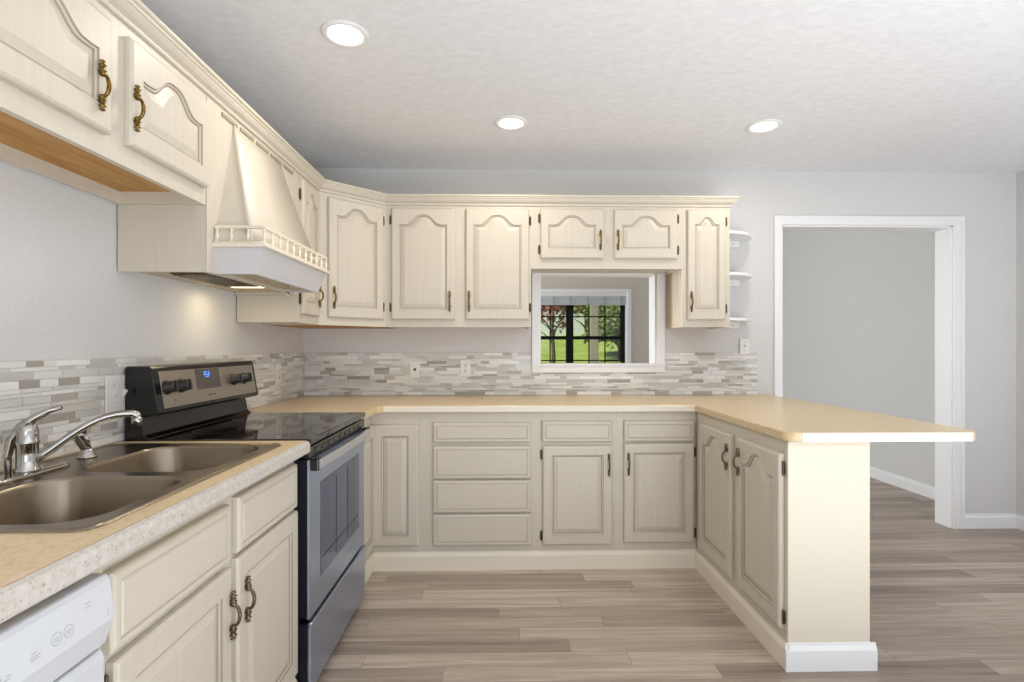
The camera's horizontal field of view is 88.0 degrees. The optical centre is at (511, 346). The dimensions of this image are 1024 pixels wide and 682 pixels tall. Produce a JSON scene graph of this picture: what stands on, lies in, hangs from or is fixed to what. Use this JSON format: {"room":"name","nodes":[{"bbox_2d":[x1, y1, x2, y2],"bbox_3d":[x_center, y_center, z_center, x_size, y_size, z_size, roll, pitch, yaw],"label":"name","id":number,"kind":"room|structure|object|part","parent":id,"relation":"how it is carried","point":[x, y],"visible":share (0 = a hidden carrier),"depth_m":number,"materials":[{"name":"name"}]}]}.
{"room":"kitchen","nodes":[
{"label":"kitchen","id":0,"kind":"room"},
{"bbox_2d":[0,160,302,440],"bbox_3d":[-1.369,0.024,0.301,0.120,2.420,6.665,0,0,-1],"label":"wall","id":1,"kind":"structure","parent":0,"point":[64,295],"depth_m":1.66,"materials":[{"name":"grey paint"}]},
{"bbox_2d":[0,0,208,204],"bbox_3d":[-1.154,-0.684,1.349,0.346,0.404,0.910,0,0,-1],"label":"upper cabinet","id":2,"kind":"object","parent":1,"relation":"attached to","point":[87,104],"visible":1,"depth_m":1.38,"materials":[{"name":"beige wood"}]},
{"bbox_3d":[-1.015,-0.682,1.135,0.020,0.290,0.415,0,0,-1],"label":"door","id":3,"kind":"part","parent":2,"relation":"part of","materials":[{"name":"beige wood"}]},
{"bbox_3d":[-1.313,-0.502,1.343,0.012,0.040,0.873,0,0,-1],"label":"nailing rail","id":4,"kind":"part","parent":2,"relation":"part of","materials":[{"name":"beige wood"}]},
{"bbox_3d":[-1.184,-0.528,1.346,0.269,0.012,0.873,0,0,-1],"label":"panel","id":5,"kind":"part","parent":2,"relation":"part of","materials":[{"name":"brown wood"}]},
{"bbox_3d":[-0.994,-0.639,1.295,0.030,0.127,0.019,0,0,-1],"label":"handle","id":6,"kind":"part","parent":2,"relation":"part of","materials":[{"name":"gold metal"}]},
{"bbox_3d":[-0.997,-0.639,1.420,0.030,0.127,0.019,0,0,-1],"label":"handle","id":7,"kind":"part","parent":2,"relation":"part of","materials":[{"name":"gold metal"}]},
{"bbox_3d":[-1.026,-0.682,1.601,0.020,0.290,0.382,0,0,-1],"label":"door","id":8,"kind":"part","parent":2,"relation":"part of","materials":[{"name":"beige wood"}]},
{"bbox_2d":[98,0,739,207],"bbox_3d":[-0.250,-0.890,2.672,3.587,0.057,1.512,0,0,-45],"label":"crown molding","id":9,"kind":"structure","parent":2,"relation":"attached to","point":[133,13],"depth_m":2.56,"materials":[{"name":"beige wood"}]},
{"bbox_2d":[0,352,303,470],"bbox_3d":[-1.341,0.179,1.861,0.007,0.285,3.281,0,0,-1],"label":"tile backsplash","id":10,"kind":"structure","parent":1,"relation":"attached to","point":[27,387],"depth_m":1.64,"materials":[{"name":"grey tile"}]},
{"bbox_2d":[105,375,127,412],"bbox_3d":[-1.326,0.157,1.792,0.018,0.119,0.116,0,0,-1],"label":"light switch","id":11,"kind":"object","parent":10,"relation":"attached to","point":[115,391],"visible":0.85,"depth_m":1.77,"materials":[{"name":"white plastic"}]},
{"bbox_2d":[275,363,280,384],"bbox_3d":[-1.360,0.158,3.087,0.010,0.125,0.072,0,0,-1],"label":"wall outlet","id":12,"kind":"object","parent":10,"relation":"attached to","point":[278,365],"visible":1,"depth_m":3.08,"materials":[{"name":"white plastic"}]},
{"bbox_2d":[118,94,329,295],"bbox_3d":[-1.104,-0.551,2.208,0.484,0.670,0.813,0,0,-1],"label":"range hood","id":13,"kind":"object","parent":1,"relation":"attached to","point":[249,237],"visible":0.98,"depth_m":1.90,"materials":[{"name":"beige wood"}]},
{"bbox_3d":[-1.199,-0.571,1.808,0.277,0.630,0.016,0,0,-1],"label":"panel","id":14,"kind":"part","parent":13,"relation":"part of","materials":[{"name":"beige wood"}]},
{"bbox_3d":[-1.058,-0.571,2.209,0.022,0.631,0.813,0,0,-1],"label":"panel","id":15,"kind":"part","parent":13,"relation":"part of","materials":[{"name":"beige wood"}]},
{"bbox_3d":[-1.217,-0.571,2.604,0.277,0.630,0.016,0,0,-1],"label":"panel","id":16,"kind":"part","parent":13,"relation":"part of","materials":[{"name":"beige wood"}]},
{"bbox_3d":[-0.959,-0.420,2.186,0.178,0.012,0.676,0,0,-1],"label":"gallery rail","id":17,"kind":"part","parent":13,"relation":"part of","materials":[{"name":"beige paint"}]},
{"bbox_2d":[237,172,323,324],"bbox_3d":[-1.186,-0.504,2.769,0.346,0.764,0.309,0,0,-1],"label":"upper cabinet","id":18,"kind":"object","parent":1,"relation":"attached to","point":[301,308],"visible":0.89,"depth_m":2.65,"materials":[{"name":"beige wood"}]},
{"bbox_3d":[-1.217,-0.140,2.769,0.269,0.012,0.277,0,0,-1],"label":"panel","id":19,"kind":"part","parent":18,"relation":"part of","materials":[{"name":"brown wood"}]},
{"bbox_3d":[-1.073,-0.504,2.772,0.019,0.764,0.309,0,0,-1],"label":"frame","id":20,"kind":"part","parent":18,"relation":"part of","materials":[{"name":"beige wood"}]},
{"bbox_3d":[-1.052,-0.502,2.769,0.020,0.672,0.242,0,0,-1],"label":"door","id":21,"kind":"part","parent":18,"relation":"part of","materials":[{"name":"beige wood"}]},
{"bbox_3d":[-1.030,-0.277,2.863,0.030,0.127,0.019,0,0,-1],"label":"handle","id":22,"kind":"part","parent":18,"relation":"part of","materials":[{"name":"gold metal"}]},
{"bbox_2d":[271,191,394,328],"bbox_3d":[-1.070,-0.504,3.220,0.603,0.764,0.586,0,0,-1],"label":"upper cabinet","id":23,"kind":"object","parent":1,"relation":"attached to","point":[352,231],"visible":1,"depth_m":3.05,"materials":[{"name":"beige wood"}]},
{"bbox_3d":[-1.071,-0.128,3.220,0.601,0.012,0.584,0,0,-1],"label":"panel","id":24,"kind":"part","parent":23,"relation":"part of","materials":[{"name":"brown wood"}]},
{"bbox_3d":[-0.986,-0.277,2.957,0.019,0.127,0.030,0,0,-45],"label":"handle","id":25,"kind":"part","parent":23,"relation":"part of","materials":[{"name":"gold metal"}]},
{"bbox_3d":[-0.924,-0.504,3.082,0.421,0.764,0.019,0,0,-45],"label":"frame","id":26,"kind":"part","parent":23,"relation":"part of","materials":[{"name":"beige wood"}]},
{"bbox_3d":[-0.901,-0.502,3.076,0.346,0.672,0.020,0,0,-45],"label":"door","id":27,"kind":"part","parent":23,"relation":"part of","materials":[{"name":"beige wood"}]},
{"bbox_2d":[140,0,1023,172],"bbox_3d":[0.296,-1.236,0.187,6.800,0.100,6.760,0,0,-1],"label":"ceiling","id":28,"kind":"structure","parent":0,"point":[911,86],"depth_m":2.34,"materials":[{"name":"white paint"}]},
{"bbox_2d":[321,19,368,47],"bbox_3d":[-0.631,-1.181,2.006,0.176,0.009,0.176,0,0,-1],"label":"recessed light","id":29,"kind":"object","parent":28,"relation":"in","point":[343,33],"visible":1,"depth_m":1.99,"materials":[{"name":"white paint"}]},
{"bbox_2d":[494,115,527,129],"bbox_3d":[-0.005,-1.181,2.801,0.176,0.009,0.176,0,0,-1],"label":"recessed light","id":30,"kind":"object","parent":28,"relation":"in","point":[509,122],"visible":1,"depth_m":2.79,"materials":[{"name":"white paint"}]},
{"bbox_2d":[746,119,781,132],"bbox_3d":[1.351,-1.181,2.841,0.176,0.009,0.176,0,0,-1],"label":"recessed light","id":31,"kind":"object","parent":28,"relation":"in","point":[766,125],"visible":1,"depth_m":2.83,"materials":[{"name":"white paint"}]},
{"bbox_2d":[541,277,648,362],"bbox_3d":[0.096,-0.241,7.329,6.525,2.950,0.150,0,0,-1],"label":"wall","id":32,"kind":"structure","parent":0,"point":[639,287],"depth_m":7.29,"materials":[{"name":"beige paint"}]},
{"bbox_2d":[541,289,630,362],"bbox_3d":[0.801,-0.123,7.330,1.670,1.351,0.180,0,0,-1],"label":"window","id":33,"kind":"structure","parent":32,"relation":"in","point":[625,310],"depth_m":7.32,"materials":[{"name":"white paint"}]},
{"bbox_2d":[541,293,625,304],"bbox_3d":[0.802,-0.658,7.291,1.530,0.160,0.058,0,0,-1],"label":"window blind","id":34,"kind":"object","parent":33,"relation":"attached to","point":[546,298],"visible":0.67,"depth_m":7.27,"materials":[{"name":"white paint"}]},
{"bbox_2d":[303,168,1015,512],"bbox_3d":[0.970,-0.241,3.625,4.947,2.950,0.125,0,0,-1],"label":"wall","id":35,"kind":"structure","parent":0,"point":[987,201],"depth_m":3.58,"materials":[{"name":"grey paint"}]},
{"bbox_2d":[386,205,530,328],"bbox_3d":[-0.329,-0.504,3.356,0.886,0.764,0.346,0,0,-1],"label":"upper cabinet","id":36,"kind":"object","parent":35,"relation":"attached to","point":[447,266],"visible":1,"depth_m":3.22,"materials":[{"name":"beige wood"}]},
{"bbox_3d":[-0.539,-0.503,3.218,0.382,0.675,0.020,0,0,-1],"label":"door","id":37,"kind":"part","parent":36,"relation":"part of","materials":[{"name":"beige wood"}]},
{"bbox_3d":[-0.377,-0.277,3.197,0.019,0.127,0.030,0,0,-1],"label":"handle","id":38,"kind":"part","parent":36,"relation":"part of","materials":[{"name":"gold metal"}]},
{"bbox_3d":[-0.260,-0.277,3.200,0.019,0.127,0.030,0,0,-1],"label":"handle","id":39,"kind":"part","parent":36,"relation":"part of","materials":[{"name":"gold metal"}]},
{"bbox_3d":[-0.089,-0.503,3.228,0.384,0.675,0.020,0,0,-1],"label":"door","id":40,"kind":"part","parent":36,"relation":"part of","materials":[{"name":"beige wood"}]},
{"bbox_2d":[304,352,756,395],"bbox_3d":[0.141,0.179,3.540,3.028,0.285,0.007,0,0,-1],"label":"tile backsplash","id":41,"kind":"structure","parent":35,"relation":"attached to","point":[325,373],"depth_m":3.53,"materials":[{"name":"grey tile"}]},
{"bbox_2d":[410,361,419,377],"bbox_3d":[-0.644,0.149,3.515,0.068,0.114,0.008,0,0,-1],"label":"wall jack","id":42,"kind":"object","parent":41,"relation":"attached to","point":[414,365],"visible":1,"depth_m":3.51,"materials":[{"name":"white plastic"}]},
{"bbox_2d":[460,360,470,376],"bbox_3d":[-0.309,0.142,3.522,0.070,0.114,0.010,0,0,-1],"label":"wall outlet","id":43,"kind":"object","parent":41,"relation":"attached to","point":[465,365],"visible":1,"depth_m":3.52,"materials":[{"name":"white plastic"}]},
{"bbox_2d":[531,273,665,372],"bbox_3d":[0.574,-0.190,3.611,0.902,0.722,0.171,0,0,-1],"label":"trim","id":44,"kind":"structure","parent":35,"relation":"attached to","point":[656,363],"depth_m":3.54,"materials":[{"name":"white paint"}]},
{"bbox_2d":[531,206,681,275],"bbox_3d":[0.578,-0.683,3.377,0.931,0.406,0.346,0,0,-1],"label":"upper cabinet","id":45,"kind":"object","parent":35,"relation":"attached to","point":[564,239],"visible":0.98,"depth_m":3.24,"materials":[{"name":"beige wood"}]},
{"bbox_3d":[0.367,-0.691,3.238,0.385,0.301,0.020,0,0,-1],"label":"door","id":46,"kind":"part","parent":45,"relation":"part of","materials":[{"name":"beige wood"}]},
{"bbox_3d":[0.540,-0.652,3.218,0.019,0.127,0.030,0,0,-1],"label":"handle","id":47,"kind":"part","parent":45,"relation":"part of","materials":[{"name":"gold metal"}]},
{"bbox_3d":[0.577,-0.498,3.408,0.899,0.012,0.269,0,0,-1],"label":"panel","id":48,"kind":"part","parent":45,"relation":"part of","materials":[{"name":"beige wood"}]},
{"bbox_3d":[0.647,-0.652,3.220,0.019,0.127,0.030,0,0,-1],"label":"handle","id":49,"kind":"part","parent":45,"relation":"part of","materials":[{"name":"gold metal"}]},
{"bbox_3d":[0.820,-0.691,3.248,0.388,0.301,0.020,0,0,-1],"label":"door","id":50,"kind":"part","parent":45,"relation":"part of","materials":[{"name":"beige wood"}]},
{"bbox_2d":[667,207,729,328],"bbox_3d":[1.192,-0.504,3.391,0.297,0.764,0.346,0,0,-1],"label":"upper cabinet","id":51,"kind":"object","parent":35,"relation":"attached to","point":[698,294],"visible":1,"depth_m":3.25,"materials":[{"name":"beige wood"}]},
{"bbox_3d":[1.051,-0.504,3.422,0.016,0.764,0.277,0,0,-1],"label":"panel","id":52,"kind":"part","parent":51,"relation":"part of","materials":[{"name":"beige wood"}]},
{"bbox_3d":[1.099,-0.277,3.230,0.019,0.127,0.030,0,0,-1],"label":"handle","id":53,"kind":"part","parent":51,"relation":"part of","materials":[{"name":"gold metal"}]},
{"bbox_3d":[1.195,-0.503,3.257,0.235,0.675,0.020,0,0,-1],"label":"door","id":54,"kind":"part","parent":51,"relation":"part of","materials":[{"name":"beige wood"}]},
{"bbox_2d":[725,230,751,328],"bbox_3d":[1.466,-0.426,3.442,0.250,0.605,0.260,0,0,-1],"label":"corner shelf","id":55,"kind":"object","parent":51,"relation":"attached to","point":[735,236],"visible":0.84,"depth_m":3.44,"materials":[{"name":"white paint"}]},
{"bbox_2d":[740,338,749,353],"bbox_3d":[1.566,-0.005,3.561,0.068,0.108,0.017,0,0,-1],"label":"light switch","id":56,"kind":"object","parent":35,"relation":"attached to","point":[744,342],"visible":1,"depth_m":3.56,"materials":[{"name":"white plastic"}]},
{"bbox_2d":[774,215,964,528],"bbox_3d":[2.418,0.173,3.657,1.306,2.122,0.164,0,0,-1],"label":"trim","id":57,"kind":"structure","parent":35,"relation":"attached to","point":[949,231],"depth_m":3.59,"materials":[{"name":"white paint"}]},
{"bbox_2d":[965,513,1016,528],"bbox_3d":[3.259,1.184,3.608,0.370,0.100,0.014,0,0,-1],"label":"baseboard","id":58,"kind":"structure","parent":35,"relation":"attached to","point":[972,520],"depth_m":3.60,"materials":[{"name":"white paint"}]},
{"bbox_2d":[316,477,1023,681],"bbox_3d":[0.253,1.284,2.056,6.800,0.100,10.500,0,0,-1],"label":"floor","id":59,"kind":"structure","parent":0,"point":[947,604],"depth_m":2.37,"materials":[{"name":"brown wood"}]},
{"bbox_2d":[0,573,114,681],"bbox_3d":[-0.972,0.788,0.584,0.623,0.832,0.612,0,0,-1],"label":"dishwasher","id":60,"kind":"object","parent":59,"relation":"on","point":[58,638],"visible":0.91,"depth_m":0.80,"materials":[{"name":"white plastic"}]},
{"bbox_3d":[-0.700,0.812,0.590,0.047,0.624,0.600,0,0,-1],"label":"door","id":61,"kind":"part","parent":60,"relation":"part of","materials":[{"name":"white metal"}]},
{"bbox_2d":[93,461,297,681],"bbox_3d":[-1.001,0.797,1.358,0.620,0.873,0.925,0,0,-1],"label":"base cabinet","id":62,"kind":"object","parent":59,"relation":"on","point":[213,597],"visible":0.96,"depth_m":1.30,"materials":[{"name":"beige wood"}]},
{"bbox_2d":[0,441,309,623],"bbox_3d":[-0.999,0.343,0.997,0.649,0.042,1.638,0,0,-1],"label":"countertop","id":63,"kind":"structure","parent":62,"relation":"on","point":[34,567],"depth_m":0.91,"materials":[{"name":"beige laminate"}]},
{"bbox_2d":[0,405,142,484],"bbox_3d":[-1.165,0.233,1.368,0.168,0.170,0.319,0,0,38],"label":"faucet","id":64,"kind":"object","parent":63,"relation":"on","point":[23,438],"visible":1,"depth_m":1.31,"materials":[{"name":"silver metal"}]},
{"bbox_3d":[-1.198,0.230,1.326,0.114,0.163,0.025,0,0,-34],"label":"lever","id":65,"kind":"part","parent":64,"relation":"part of","materials":[{"name":"silver metal"}]},
{"bbox_3d":[-1.205,0.314,1.318,0.056,0.010,0.230,0,0,-1],"label":"deck plate","id":66,"kind":"part","parent":64,"relation":"part of","materials":[{"name":"silver metal"}]},
{"bbox_3d":[-1.104,0.231,1.382,0.228,0.123,0.023,0,0,-34],"label":"spout","id":67,"kind":"part","parent":64,"relation":"part of","materials":[{"name":"silver metal"}]},
{"bbox_2d":[0,443,280,532],"bbox_3d":[-1.022,0.408,1.332,0.560,0.185,0.840,0,0,-1],"label":"sink","id":68,"kind":"object","parent":63,"relation":"in","point":[124,479],"visible":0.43,"depth_m":1.30,"materials":[{"name":"silver metal"}]},
{"bbox_2d":[73,431,97,458],"bbox_3d":[-1.225,0.274,1.522,0.049,0.089,0.059,0,0,-1],"label":"sprayer","id":69,"kind":"object","parent":68,"relation":"on","point":[82,440],"visible":0.88,"depth_m":1.51,"materials":[{"name":"silver metal"}]},
{"bbox_3d":[-0.954,0.410,1.131,0.353,0.182,0.360,0,0,-1],"label":"bowl","id":70,"kind":"part","parent":68,"relation":"part of","materials":[{"name":"silver metal"}]},
{"bbox_3d":[-0.964,0.410,1.534,0.353,0.182,0.364,0,0,-1],"label":"bowl","id":71,"kind":"part","parent":68,"relation":"part of","materials":[{"name":"silver metal"}]},
{"bbox_3d":[-0.725,0.477,1.153,0.020,0.146,0.416,0,0,-1],"label":"drawer","id":72,"kind":"part","parent":62,"relation":"part of","materials":[{"name":"beige wood"}]},
{"bbox_3d":[-0.726,0.843,1.161,0.020,0.547,0.414,0,0,-1],"label":"door","id":73,"kind":"part","parent":62,"relation":"part of","materials":[{"name":"beige wood"}]},
{"bbox_3d":[-0.706,0.686,1.354,0.030,0.127,0.019,0,0,-1],"label":"handle","id":74,"kind":"part","parent":62,"relation":"part of","materials":[{"name":"brown metal"}]},
{"bbox_3d":[-0.707,0.682,1.434,0.030,0.127,0.019,0,0,-1],"label":"handle","id":75,"kind":"part","parent":62,"relation":"part of","materials":[{"name":"brown metal"}]},
{"bbox_3d":[-0.735,0.472,1.607,0.020,0.148,0.406,0,0,-1],"label":"drawer","id":76,"kind":"part","parent":62,"relation":"part of","materials":[{"name":"beige wood"}]},
{"bbox_3d":[-0.736,0.838,1.606,0.020,0.557,0.417,0,0,-1],"label":"door","id":77,"kind":"part","parent":62,"relation":"part of","materials":[{"name":"beige wood"}]},
{"bbox_2d":[125,361,370,681],"bbox_3d":[-1.002,0.650,2.202,0.672,1.167,0.752,0,0,-1],"label":"stove","id":78,"kind":"object","parent":59,"relation":"on","point":[206,401],"visible":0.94,"depth_m":2.03,"materials":[{"name":"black metal"}]},
{"bbox_3d":[-1.209,0.144,1.883,0.046,0.052,0.052,0,0,-1],"label":"knob","id":79,"kind":"part","parent":78,"relation":"part of","materials":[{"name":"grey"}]},
{"bbox_3d":[-1.211,0.144,1.969,0.046,0.052,0.052,0,0,-1],"label":"knob","id":80,"kind":"part","parent":78,"relation":"part of","materials":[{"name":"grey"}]},
{"bbox_3d":[-1.235,0.151,2.203,0.024,0.130,0.695,0,0,-1],"label":"control panel","id":81,"kind":"part","parent":78,"relation":"part of","materials":[{"name":"silver metal"}]},
{"bbox_3d":[-1.220,0.144,2.356,0.046,0.052,0.052,0,0,-1],"label":"knob","id":82,"kind":"part","parent":78,"relation":"part of","materials":[{"name":"grey plastic"}]},
{"bbox_3d":[-1.222,0.144,2.446,0.046,0.052,0.052,0,0,-1],"label":"knob","id":83,"kind":"part","parent":78,"relation":"part of","materials":[{"name":"grey plastic"}]},
{"bbox_2d":[148,412,364,444],"bbox_3d":[-0.995,0.330,2.202,0.580,0.023,0.752,0,0,-1],"label":"cooktop","id":84,"kind":"object","parent":78,"relation":"in","point":[316,428],"depth_m":2.09,"materials":[{"name":"black glass"}]},
{"bbox_3d":[-0.734,0.368,2.208,0.053,0.040,0.744,0,0,-1],"label":"vent trim","id":85,"kind":"part","parent":78,"relation":"part of","materials":[{"name":"black metal"}]},
{"bbox_3d":[-0.714,0.670,2.208,0.008,0.552,0.740,0,0,-1],"label":"oven door","id":86,"kind":"part","parent":78,"relation":"part of","materials":[{"name":"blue metal"}]},
{"bbox_3d":[-0.710,1.079,2.208,0.017,0.241,0.740,0,0,-1],"label":"storage drawer","id":87,"kind":"part","parent":78,"relation":"part of","materials":[{"name":"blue metal"}]},
{"bbox_3d":[-0.679,0.409,2.209,0.026,0.033,0.712,0,0,-1],"label":"oven handle","id":88,"kind":"part","parent":78,"relation":"part of","materials":[{"name":"silver metal"}]},
{"bbox_2d":[362,412,425,583],"bbox_3d":[-0.922,0.797,3.051,0.885,0.873,0.920,0,0,-1],"label":"base cabinet","id":89,"kind":"object","parent":59,"relation":"on","point":[395,447],"visible":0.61,"depth_m":2.91,"materials":[{"name":"beige wood"}]},
{"bbox_3d":[-0.762,0.762,2.778,0.020,0.668,0.290,0,0,-1],"label":"door","id":90,"kind":"part","parent":89,"relation":"part of","materials":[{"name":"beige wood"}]},
{"bbox_3d":[-0.767,1.184,2.762,0.012,0.100,0.335,0,0,-1],"label":"trim","id":91,"kind":"part","parent":89,"relation":"part of","materials":[{"name":"beige paint"}]},
{"bbox_3d":[-0.643,0.762,2.921,0.258,0.668,0.020,0,0,-1],"label":"door","id":92,"kind":"part","parent":89,"relation":"part of","materials":[{"name":"beige wood"}]},
{"bbox_3d":[-0.626,1.184,2.926,0.300,0.100,0.013,0,0,-1],"label":"trim","id":93,"kind":"part","parent":89,"relation":"part of","materials":[{"name":"beige paint"}]},
{"bbox_2d":[249,395,974,441],"bbox_3d":[0.204,0.341,2.761,3.136,0.038,1.567,0,0,-1],"label":"countertop","id":94,"kind":"structure","parent":89,"relation":"on","point":[782,418],"depth_m":2.90,"materials":[{"name":"beige laminate"}]},
{"bbox_2d":[426,412,535,570],"bbox_3d":[-0.178,0.797,3.224,0.610,0.873,0.606,0,0,-1],"label":"base cabinet","id":95,"kind":"object","parent":59,"relation":"on","point":[481,466],"visible":0.95,"depth_m":2.92,"materials":[{"name":"beige wood"}]},
{"bbox_3d":[-0.172,1.184,2.936,0.610,0.100,0.013,0,0,-1],"label":"trim","id":96,"kind":"part","parent":95,"relation":"part of","materials":[{"name":"beige paint"}]},
{"bbox_3d":[-0.166,1.010,2.932,0.540,0.173,0.020,0,0,-1],"label":"drawer","id":97,"kind":"part","parent":95,"relation":"part of","materials":[{"name":"beige wood"}]},
{"bbox_3d":[-0.166,0.826,2.932,0.540,0.178,0.020,0,0,-1],"label":"drawer","id":98,"kind":"part","parent":95,"relation":"part of","materials":[{"name":"beige wood"}]},
{"bbox_3d":[-0.166,0.638,2.932,0.540,0.180,0.020,0,0,-1],"label":"drawer","id":99,"kind":"part","parent":95,"relation":"part of","materials":[{"name":"beige wood"}]},
{"bbox_3d":[-0.166,0.472,2.932,0.540,0.111,0.020,0,0,-1],"label":"drawer","id":100,"kind":"part","parent":95,"relation":"part of","materials":[{"name":"beige wood"}]},
{"bbox_2d":[536,412,695,569],"bbox_3d":[0.576,0.797,3.227,0.898,0.873,0.636,0,0,-1],"label":"base cabinet","id":101,"kind":"object","parent":59,"relation":"on","point":[615,490],"visible":0.99,"depth_m":2.95,"materials":[{"name":"beige wood"}]},
{"bbox_3d":[0.361,0.469,2.944,0.392,0.117,0.020,0,0,-1],"label":"drawer","id":102,"kind":"part","parent":101,"relation":"part of","materials":[{"name":"beige wood"}]},
{"bbox_3d":[0.364,0.823,2.944,0.387,0.549,0.020,0,0,-1],"label":"door","id":103,"kind":"part","parent":101,"relation":"part of","materials":[{"name":"beige wood"}]},
{"bbox_3d":[0.538,0.652,2.924,0.019,0.127,0.030,0,0,-1],"label":"handle","id":104,"kind":"part","parent":101,"relation":"part of","materials":[{"name":"brown metal"}]},
{"bbox_3d":[0.582,1.184,2.954,0.898,0.100,0.013,0,0,-1],"label":"trim","id":105,"kind":"part","parent":101,"relation":"part of","materials":[{"name":"beige paint"}]},
{"bbox_3d":[0.647,0.649,2.926,0.019,0.127,0.030,0,0,-1],"label":"handle","id":106,"kind":"part","parent":101,"relation":"part of","materials":[{"name":"brown metal"}]},
{"bbox_3d":[0.820,0.469,2.954,0.395,0.115,0.020,0,0,-1],"label":"drawer","id":107,"kind":"part","parent":101,"relation":"part of","materials":[{"name":"beige wood"}]},
{"bbox_3d":[0.819,0.813,2.954,0.393,0.552,0.020,0,0,-1],"label":"door","id":108,"kind":"part","parent":101,"relation":"part of","materials":[{"name":"beige wood"}]},
{"bbox_2d":[695,412,877,671],"bbox_3d":[1.181,0.797,2.790,0.388,0.873,1.551,0,0,-1],"label":"base cabinet","id":109,"kind":"object","parent":59,"relation":"on","point":[783,527],"visible":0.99,"depth_m":2.03,"materials":[{"name":"beige wood"}]},
{"bbox_3d":[1.028,0.750,2.684,0.020,0.674,0.391,0,0,-1],"label":"door","id":110,"kind":"part","parent":109,"relation":"part of","materials":[{"name":"beige wood"}]},
{"bbox_3d":[1.008,0.522,2.517,0.030,0.127,0.019,0,0,-1],"label":"handle","id":111,"kind":"part","parent":109,"relation":"part of","materials":[{"name":"brown metal"}]},
{"bbox_3d":[1.011,0.518,2.393,0.030,0.127,0.019,0,0,-1],"label":"handle","id":112,"kind":"part","parent":109,"relation":"part of","materials":[{"name":"brown metal"}]},
{"bbox_3d":[1.053,0.752,2.506,0.019,0.783,0.927,0,0,-1],"label":"frame","id":113,"kind":"part","parent":109,"relation":"part of","materials":[{"name":"beige wood"}]},
{"bbox_3d":[1.037,1.184,2.484,0.013,0.100,0.944,0,0,-1],"label":"trim","id":114,"kind":"part","parent":109,"relation":"part of","materials":[{"name":"beige paint"}]},
{"bbox_3d":[1.038,0.750,2.237,0.020,0.674,0.369,0,0,-1],"label":"door","id":115,"kind":"part","parent":109,"relation":"part of","materials":[{"name":"beige wood"}]},
{"bbox_3d":[1.213,0.752,2.035,0.318,0.783,0.021,0,0,-1],"label":"panel","id":116,"kind":"part","parent":109,"relation":"part of","materials":[{"name":"beige wood"}]},
{"bbox_3d":[1.216,1.182,2.022,0.352,0.104,0.013,0,0,-1],"label":"trim","id":117,"kind":"part","parent":109,"relation":"part of","materials":[{"name":"white paint"}]},
{"bbox_2d":[783,171,1023,514],"bbox_3d":[3.551,-0.241,2.206,0.150,2.950,10.250,0,0,-1],"label":"wall","id":118,"kind":"structure","parent":0,"point":[859,306],"depth_m":5.00,"materials":[{"name":"grey paint"}]},
{"bbox_2d":[870,466,934,499],"bbox_3d":[3.393,1.184,5.536,0.014,0.100,3.585,0,0,-1],"label":"baseboard","id":119,"kind":"structure","parent":118,"relation":"attached to","point":[911,485],"depth_m":4.61,"materials":[{"name":"white paint"}]},
{"bbox_2d":[1016,514,1023,530],"bbox_3d":[3.471,1.184,2.092,0.014,0.100,3.026,0,0,-1],"label":"baseboard","id":120,"kind":"structure","parent":118,"relation":"attached to","point":[1020,518],"depth_m":3.58,"materials":[{"name":"white paint"}]},
{"label":"outside","id":121,"kind":"structure","parent":0,"visible":0},
{"bbox_2d":[541,335,619,362],"bbox_3d":[3.089,-0.375,35.789,59.800,3.679,56.580,0,0,-1],"label":"lawn","id":122,"kind":"structure","parent":121,"point":[580,350],"depth_m":22.66,"materials":[{"name":"green plant"}]},
{"bbox_2d":[541,305,584,335],"bbox_3d":[0.519,-2.236,32.220,7.700,3.420,5.100,0,0,-1],"label":"sky","id":123,"kind":"structure","parent":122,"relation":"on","point":[578,329],"depth_m":30.08,"materials":[{"name":"white"}]},
{"bbox_2d":[541,305,585,362],"bbox_3d":[1.169,-0.635,15.600,1.639,3.214,2.140,0,0,-41],"label":"tree","id":124,"kind":"object","parent":122,"relation":"on","point":[553,307],"visible":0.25,"depth_m":15.51,"materials":[{"name":"red plant"}]},
{"bbox_2d":[573,305,610,341],"bbox_3d":[3.805,-1.856,26.750,2.890,3.297,2.992,0,0,-1],"label":"maple tree","id":125,"kind":"object","parent":122,"relation":"on","point":[583,307],"visible":0.12,"depth_m":26.34,"materials":[{"name":"green plant"}]},
{"bbox_2d":[581,305,619,358],"bbox_3d":[3.939,-1.587,20.223,4.152,4.177,2.990,0,0,-15],"label":"tree","id":126,"kind":"object","parent":122,"relation":"on","point":[614,330],"visible":0.29,"depth_m":19.53,"materials":[{"name":"green plant"}]},
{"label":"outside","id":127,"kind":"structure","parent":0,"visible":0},
{"bbox_3d":[0.804,1.414,8.670,14.000,0.240,2.500,0,0,-1],"label":"floor","id":128,"kind":"structure","parent":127,"visible":0},
{"bbox_2d":[590,305,597,362],"bbox_3d":[1.474,-0.156,9.536,0.190,2.900,0.190,0,0,-1],"label":"porch post","id":129,"kind":"object","parent":128,"relation":"on","point":[593,308],"visible":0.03,"depth_m":9.47,"materials":[{"name":"beige wood"}]}
]}

